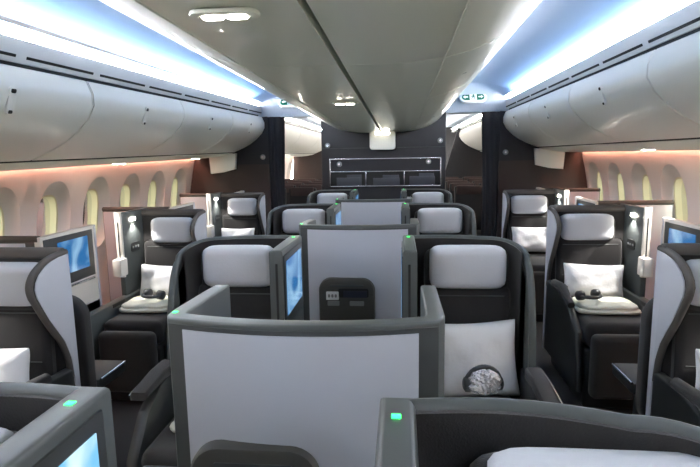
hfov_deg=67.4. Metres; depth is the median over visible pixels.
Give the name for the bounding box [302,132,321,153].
bin
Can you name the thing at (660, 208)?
seat
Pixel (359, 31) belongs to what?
ceiling panel
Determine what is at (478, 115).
trim
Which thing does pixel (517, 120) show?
bin
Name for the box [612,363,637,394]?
tray
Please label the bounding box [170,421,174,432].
folded blanket
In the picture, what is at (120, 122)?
bin
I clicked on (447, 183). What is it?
seat
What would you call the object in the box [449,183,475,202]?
seat
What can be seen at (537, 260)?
seat cushion
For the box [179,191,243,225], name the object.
seat
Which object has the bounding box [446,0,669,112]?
ceiling
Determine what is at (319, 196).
seat
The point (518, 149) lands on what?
wall
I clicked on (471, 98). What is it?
exit sign
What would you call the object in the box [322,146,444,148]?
trim
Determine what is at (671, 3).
trim
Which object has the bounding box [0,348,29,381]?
pillow
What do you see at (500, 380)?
ear cup
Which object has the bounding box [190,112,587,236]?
wall
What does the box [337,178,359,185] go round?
magazine
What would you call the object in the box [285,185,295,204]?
seat
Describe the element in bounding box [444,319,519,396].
pillow
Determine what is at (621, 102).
bin
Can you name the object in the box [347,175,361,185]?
magazine
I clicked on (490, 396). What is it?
seat cushion
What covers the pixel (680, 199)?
window
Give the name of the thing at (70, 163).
trim
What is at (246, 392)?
partition
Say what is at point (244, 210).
seat
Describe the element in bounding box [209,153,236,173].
sign
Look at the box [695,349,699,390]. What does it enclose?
pillow
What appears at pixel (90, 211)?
window
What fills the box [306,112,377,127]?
bin
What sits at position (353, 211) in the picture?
seat
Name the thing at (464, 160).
wall
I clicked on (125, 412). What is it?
floor
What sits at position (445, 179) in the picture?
seat
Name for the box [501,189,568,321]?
seat
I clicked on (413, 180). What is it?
magazine
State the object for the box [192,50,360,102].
bin
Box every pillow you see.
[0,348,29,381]
[140,264,171,294]
[221,228,254,235]
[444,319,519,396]
[511,227,546,251]
[564,263,623,296]
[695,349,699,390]
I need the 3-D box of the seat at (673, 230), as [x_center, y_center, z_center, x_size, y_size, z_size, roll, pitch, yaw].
[2.474,0.511,3.451,0.692,1.210,0.728,0,8,6]
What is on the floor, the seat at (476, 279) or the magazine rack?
the seat at (476, 279)
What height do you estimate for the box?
0.250 m
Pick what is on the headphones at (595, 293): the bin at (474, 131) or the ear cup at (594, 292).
the ear cup at (594, 292)
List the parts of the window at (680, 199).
pane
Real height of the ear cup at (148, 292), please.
0.068 m
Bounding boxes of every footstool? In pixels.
[72,295,125,386]
[611,298,653,414]
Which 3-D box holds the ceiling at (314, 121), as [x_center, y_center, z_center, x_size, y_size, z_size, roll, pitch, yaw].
[-0.523,-2.309,10.775,0.870,0.060,6.600,0,8,6]
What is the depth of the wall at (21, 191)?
4.90 m
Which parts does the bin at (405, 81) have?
bin door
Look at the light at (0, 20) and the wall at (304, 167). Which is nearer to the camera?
the light at (0, 20)
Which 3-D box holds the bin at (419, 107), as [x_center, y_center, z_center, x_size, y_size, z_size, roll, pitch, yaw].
[0.577,-1.176,4.238,0.825,0.392,1.396,0,8,6]
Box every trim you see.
[0,21,262,102]
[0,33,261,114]
[0,60,257,115]
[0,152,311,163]
[0,153,232,170]
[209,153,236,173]
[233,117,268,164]
[285,119,320,131]
[285,154,312,156]
[290,118,320,128]
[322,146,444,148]
[451,114,481,128]
[452,117,481,131]
[479,137,699,150]
[504,0,684,95]
[506,0,699,108]
[534,148,564,168]
[540,139,699,151]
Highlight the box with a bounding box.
[370,130,395,149]
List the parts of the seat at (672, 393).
ear panel, panel, backrest, armrest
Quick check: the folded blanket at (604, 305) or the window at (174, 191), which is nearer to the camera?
the folded blanket at (604, 305)
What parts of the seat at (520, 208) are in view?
ear panel, backrest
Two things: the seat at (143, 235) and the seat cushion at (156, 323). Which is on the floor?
the seat at (143, 235)
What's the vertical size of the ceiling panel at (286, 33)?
0.392 m
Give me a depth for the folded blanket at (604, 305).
3.51 m
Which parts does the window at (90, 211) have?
pane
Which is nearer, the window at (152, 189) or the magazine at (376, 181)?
the window at (152, 189)
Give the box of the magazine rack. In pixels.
[329,157,440,186]
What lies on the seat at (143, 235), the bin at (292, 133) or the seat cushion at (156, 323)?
the seat cushion at (156, 323)
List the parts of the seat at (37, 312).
backrest, armrest, ear panel, panel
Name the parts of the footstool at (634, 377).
edge trim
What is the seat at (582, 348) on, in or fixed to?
on the floor
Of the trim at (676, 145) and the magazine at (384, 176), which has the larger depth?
the magazine at (384, 176)
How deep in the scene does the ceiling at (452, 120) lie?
10.46 m
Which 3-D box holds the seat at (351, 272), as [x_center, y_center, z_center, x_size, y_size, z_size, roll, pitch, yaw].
[0.086,0.517,3.535,0.736,1.252,0.816,0,8,6]
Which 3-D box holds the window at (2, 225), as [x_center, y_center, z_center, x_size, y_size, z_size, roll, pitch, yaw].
[-2.701,0.039,3.901,0.126,0.530,0.310,0,8,6]
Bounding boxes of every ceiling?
[0,0,311,116]
[0,15,305,128]
[294,118,320,126]
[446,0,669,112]
[446,114,477,126]
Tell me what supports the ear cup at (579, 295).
on the headphones at (595, 293)
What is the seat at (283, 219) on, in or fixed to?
on the floor
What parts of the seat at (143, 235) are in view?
control panel, backrest, panel, ear panel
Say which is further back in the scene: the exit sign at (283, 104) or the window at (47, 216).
the exit sign at (283, 104)
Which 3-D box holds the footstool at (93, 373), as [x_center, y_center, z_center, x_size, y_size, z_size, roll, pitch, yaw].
[-1.458,0.779,2.837,0.348,0.990,0.360,0,8,6]
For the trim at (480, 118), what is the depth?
10.33 m
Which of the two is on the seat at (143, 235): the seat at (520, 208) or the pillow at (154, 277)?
the pillow at (154, 277)
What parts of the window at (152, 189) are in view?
pane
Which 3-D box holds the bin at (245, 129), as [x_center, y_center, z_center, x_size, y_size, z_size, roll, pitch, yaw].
[-1.652,-1.247,6.569,0.865,0.494,1.380,0,8,6]
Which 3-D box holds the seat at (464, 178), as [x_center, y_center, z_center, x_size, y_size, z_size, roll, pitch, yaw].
[2.657,-0.626,11.261,0.500,1.165,0.600,0,8,6]
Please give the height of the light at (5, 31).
0.163 m
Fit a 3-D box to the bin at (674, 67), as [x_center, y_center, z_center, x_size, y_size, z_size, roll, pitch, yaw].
[1.980,-0.668,2.173,0.865,0.470,1.340,0,8,6]
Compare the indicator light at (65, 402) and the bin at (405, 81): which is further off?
the bin at (405, 81)
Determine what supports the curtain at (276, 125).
hanging from the ceiling at (95, 23)
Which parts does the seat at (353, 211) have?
panel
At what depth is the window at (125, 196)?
5.88 m
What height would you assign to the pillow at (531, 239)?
0.269 m
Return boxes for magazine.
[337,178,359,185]
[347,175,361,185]
[373,178,399,185]
[383,175,398,177]
[409,176,434,184]
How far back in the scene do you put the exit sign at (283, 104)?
6.90 m
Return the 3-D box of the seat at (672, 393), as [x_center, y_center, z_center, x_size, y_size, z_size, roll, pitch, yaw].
[1.608,0.720,1.931,0.612,1.272,0.995,0,8,6]
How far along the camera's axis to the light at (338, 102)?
3.50 m
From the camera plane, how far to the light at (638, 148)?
4.21 m
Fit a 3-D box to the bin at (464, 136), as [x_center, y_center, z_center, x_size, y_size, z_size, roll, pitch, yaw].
[2.853,-2.021,11.206,0.852,0.470,1.590,0,8,6]
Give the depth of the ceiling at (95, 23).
3.42 m
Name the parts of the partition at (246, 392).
panel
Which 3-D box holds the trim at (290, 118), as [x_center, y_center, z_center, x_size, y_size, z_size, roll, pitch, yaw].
[-0.836,-2.250,10.825,0.098,0.011,6.580,0,8,6]
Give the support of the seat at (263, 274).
on the floor
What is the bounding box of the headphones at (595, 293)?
[575,289,602,299]
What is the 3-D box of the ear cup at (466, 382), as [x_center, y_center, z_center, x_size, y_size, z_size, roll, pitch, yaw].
[0.525,0.665,2.313,0.050,0.068,0.070,-2,8,-4]
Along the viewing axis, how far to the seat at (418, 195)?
6.21 m
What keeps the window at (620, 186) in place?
in the wall at (662, 168)
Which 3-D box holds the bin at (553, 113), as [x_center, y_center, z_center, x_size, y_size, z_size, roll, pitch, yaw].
[2.235,-1.067,4.836,0.865,0.470,1.330,0,8,6]
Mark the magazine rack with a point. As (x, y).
(374, 167)
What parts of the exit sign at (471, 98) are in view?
white door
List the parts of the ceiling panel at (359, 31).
bin door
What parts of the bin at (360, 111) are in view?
bin door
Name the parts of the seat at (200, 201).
panel, rail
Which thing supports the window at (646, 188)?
in the wall at (662, 168)
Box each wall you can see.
[0,157,293,305]
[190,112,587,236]
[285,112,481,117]
[293,129,321,180]
[446,121,481,178]
[446,127,456,165]
[499,111,539,160]
[582,150,699,224]
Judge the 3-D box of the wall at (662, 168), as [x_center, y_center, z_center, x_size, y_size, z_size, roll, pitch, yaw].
[3.016,-0.105,5.728,0.214,1.745,16.640,0,8,6]
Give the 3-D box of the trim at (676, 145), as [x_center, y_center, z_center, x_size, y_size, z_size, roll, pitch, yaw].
[2.273,-0.378,2.056,0.510,0.075,9.790,0,8,6]
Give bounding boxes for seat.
[0,225,101,311]
[0,247,80,386]
[0,382,116,466]
[90,208,206,399]
[102,202,194,301]
[126,235,303,466]
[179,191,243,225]
[206,192,265,237]
[266,203,340,234]
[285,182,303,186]
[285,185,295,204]
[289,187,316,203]
[290,180,310,184]
[299,184,322,189]
[299,218,419,319]
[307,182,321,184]
[307,189,357,203]
[335,197,412,224]
[374,397,699,466]
[401,189,452,202]
[401,203,476,235]
[401,235,562,403]
[445,179,463,181]
[445,180,468,190]
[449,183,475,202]
[454,186,482,235]
[462,177,481,180]
[467,178,482,182]
[472,180,482,185]
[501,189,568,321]
[536,187,600,204]
[542,203,653,408]
[575,196,673,299]
[645,243,699,426]
[660,217,699,244]
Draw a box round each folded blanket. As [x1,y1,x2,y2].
[119,295,167,312]
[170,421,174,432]
[572,297,640,314]
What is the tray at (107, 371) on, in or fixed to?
on the footstool at (93, 373)
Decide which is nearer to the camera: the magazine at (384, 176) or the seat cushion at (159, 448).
the seat cushion at (159, 448)
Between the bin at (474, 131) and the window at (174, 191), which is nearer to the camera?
the window at (174, 191)
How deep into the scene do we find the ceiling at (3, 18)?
4.07 m
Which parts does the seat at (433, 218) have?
backrest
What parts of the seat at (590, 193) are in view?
rail, panel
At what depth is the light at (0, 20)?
3.21 m
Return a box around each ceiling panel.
[99,0,336,66]
[306,0,541,63]
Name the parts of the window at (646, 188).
pane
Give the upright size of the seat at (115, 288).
1.210 m
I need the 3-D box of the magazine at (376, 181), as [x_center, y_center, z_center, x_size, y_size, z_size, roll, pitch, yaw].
[0.495,-0.704,7.130,0.360,0.100,0.010,0,8,6]
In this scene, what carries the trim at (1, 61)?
attached to the bin
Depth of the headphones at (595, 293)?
3.59 m
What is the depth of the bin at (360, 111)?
4.19 m
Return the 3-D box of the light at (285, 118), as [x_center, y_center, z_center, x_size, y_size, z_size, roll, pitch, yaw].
[-0.855,-2.226,10.830,0.006,0.038,6.580,0,8,6]
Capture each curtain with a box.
[267,117,284,209]
[481,111,501,236]
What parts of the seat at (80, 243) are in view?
panel, rail, panel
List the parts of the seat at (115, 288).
panel, rail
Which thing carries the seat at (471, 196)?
on the floor
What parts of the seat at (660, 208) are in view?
rail, panel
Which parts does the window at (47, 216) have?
pane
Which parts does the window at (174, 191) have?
pane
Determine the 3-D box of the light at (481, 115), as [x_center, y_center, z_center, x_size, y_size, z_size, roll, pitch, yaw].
[2.392,-2.233,10.517,0.006,0.038,6.580,0,8,6]
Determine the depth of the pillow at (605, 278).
3.78 m
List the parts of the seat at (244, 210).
backrest, ear panel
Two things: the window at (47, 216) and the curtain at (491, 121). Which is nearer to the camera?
the window at (47, 216)
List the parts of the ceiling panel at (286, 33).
bin door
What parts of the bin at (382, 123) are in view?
bin door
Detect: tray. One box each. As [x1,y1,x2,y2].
[95,360,124,386]
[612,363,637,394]
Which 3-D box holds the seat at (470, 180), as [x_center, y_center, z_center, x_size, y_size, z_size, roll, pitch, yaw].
[2.579,-0.505,10.453,0.500,1.165,0.600,0,8,6]
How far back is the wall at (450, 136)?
16.23 m
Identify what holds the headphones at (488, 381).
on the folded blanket
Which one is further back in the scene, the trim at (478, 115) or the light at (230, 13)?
the trim at (478, 115)
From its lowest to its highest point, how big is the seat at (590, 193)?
1.210 m
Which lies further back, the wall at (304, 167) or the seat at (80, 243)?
the wall at (304, 167)
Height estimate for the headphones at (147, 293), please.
0.068 m
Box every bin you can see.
[0,64,91,161]
[32,81,183,160]
[139,100,232,155]
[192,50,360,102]
[197,110,263,153]
[269,92,371,119]
[285,124,299,148]
[285,127,317,152]
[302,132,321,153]
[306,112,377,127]
[327,123,379,132]
[343,11,532,101]
[365,73,478,118]
[375,103,452,127]
[380,111,445,131]
[459,126,481,149]
[468,121,481,145]
[503,101,569,146]
[529,83,623,144]
[569,50,699,141]
[648,31,699,123]
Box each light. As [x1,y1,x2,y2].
[0,20,256,100]
[0,26,257,104]
[64,401,75,404]
[189,7,259,20]
[285,118,320,129]
[331,101,358,104]
[391,414,400,418]
[453,115,481,129]
[509,0,695,97]
[638,148,658,149]
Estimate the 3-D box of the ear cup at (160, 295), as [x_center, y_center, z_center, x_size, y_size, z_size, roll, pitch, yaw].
[-1.373,0.446,3.808,0.050,0.068,0.070,3,9,25]
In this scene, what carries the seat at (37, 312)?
on the floor
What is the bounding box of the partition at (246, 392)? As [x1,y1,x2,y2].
[167,285,444,466]
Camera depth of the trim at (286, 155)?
12.53 m
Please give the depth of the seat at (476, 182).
9.76 m
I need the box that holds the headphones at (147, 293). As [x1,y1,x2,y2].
[141,289,165,299]
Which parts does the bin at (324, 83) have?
bin door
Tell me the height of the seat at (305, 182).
1.165 m
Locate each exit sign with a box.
[278,100,296,107]
[459,94,486,102]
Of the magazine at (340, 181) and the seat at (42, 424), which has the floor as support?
the seat at (42, 424)
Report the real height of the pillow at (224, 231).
0.269 m
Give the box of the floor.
[111,322,632,466]
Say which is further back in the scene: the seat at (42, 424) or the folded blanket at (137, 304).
the folded blanket at (137, 304)
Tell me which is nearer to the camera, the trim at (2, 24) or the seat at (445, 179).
the trim at (2, 24)
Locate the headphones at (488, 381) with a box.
[462,364,503,395]
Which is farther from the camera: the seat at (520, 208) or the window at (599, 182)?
the window at (599, 182)
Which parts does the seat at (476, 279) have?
backrest, panel, armrest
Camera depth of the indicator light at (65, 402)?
0.89 m
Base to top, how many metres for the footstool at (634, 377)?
0.990 m
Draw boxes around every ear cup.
[143,289,152,295]
[156,290,165,299]
[462,377,470,391]
[498,376,503,390]
[575,290,585,299]
[590,289,600,295]
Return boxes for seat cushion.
[104,312,166,343]
[141,418,177,466]
[463,395,511,398]
[529,254,545,271]
[575,310,640,346]
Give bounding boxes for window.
[0,206,4,235]
[37,195,57,235]
[83,189,98,233]
[119,184,130,206]
[147,180,155,206]
[171,177,177,206]
[597,171,602,200]
[617,172,624,199]
[642,174,651,199]
[673,177,687,221]
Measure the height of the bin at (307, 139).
0.470 m
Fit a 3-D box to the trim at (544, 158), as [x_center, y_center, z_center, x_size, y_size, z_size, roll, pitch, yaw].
[2.604,-0.979,6.860,0.380,0.275,0.088,0,8,6]
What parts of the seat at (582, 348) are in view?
ear panel, armrest, panel, backrest, control panel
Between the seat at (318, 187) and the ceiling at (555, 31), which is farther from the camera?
the seat at (318, 187)
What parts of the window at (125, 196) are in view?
pane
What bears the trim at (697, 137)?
attached to the wall at (662, 168)
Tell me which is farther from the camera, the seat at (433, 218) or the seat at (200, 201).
the seat at (200, 201)
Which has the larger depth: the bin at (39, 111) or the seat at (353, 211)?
the seat at (353, 211)
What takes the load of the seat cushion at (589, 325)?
on the seat at (582, 348)
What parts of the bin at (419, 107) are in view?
bin door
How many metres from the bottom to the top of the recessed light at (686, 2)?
0.038 m
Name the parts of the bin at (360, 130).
bin door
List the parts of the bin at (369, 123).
bin door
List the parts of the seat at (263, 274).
panel, armrest, backrest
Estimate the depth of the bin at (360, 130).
6.61 m
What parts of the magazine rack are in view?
panel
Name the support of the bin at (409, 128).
attached to the ceiling at (555, 31)
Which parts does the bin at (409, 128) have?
bin door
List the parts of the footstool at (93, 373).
edge trim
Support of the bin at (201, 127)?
attached to the wall at (21, 191)
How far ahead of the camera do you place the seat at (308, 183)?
10.05 m
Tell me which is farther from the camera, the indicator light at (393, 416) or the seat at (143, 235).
the seat at (143, 235)

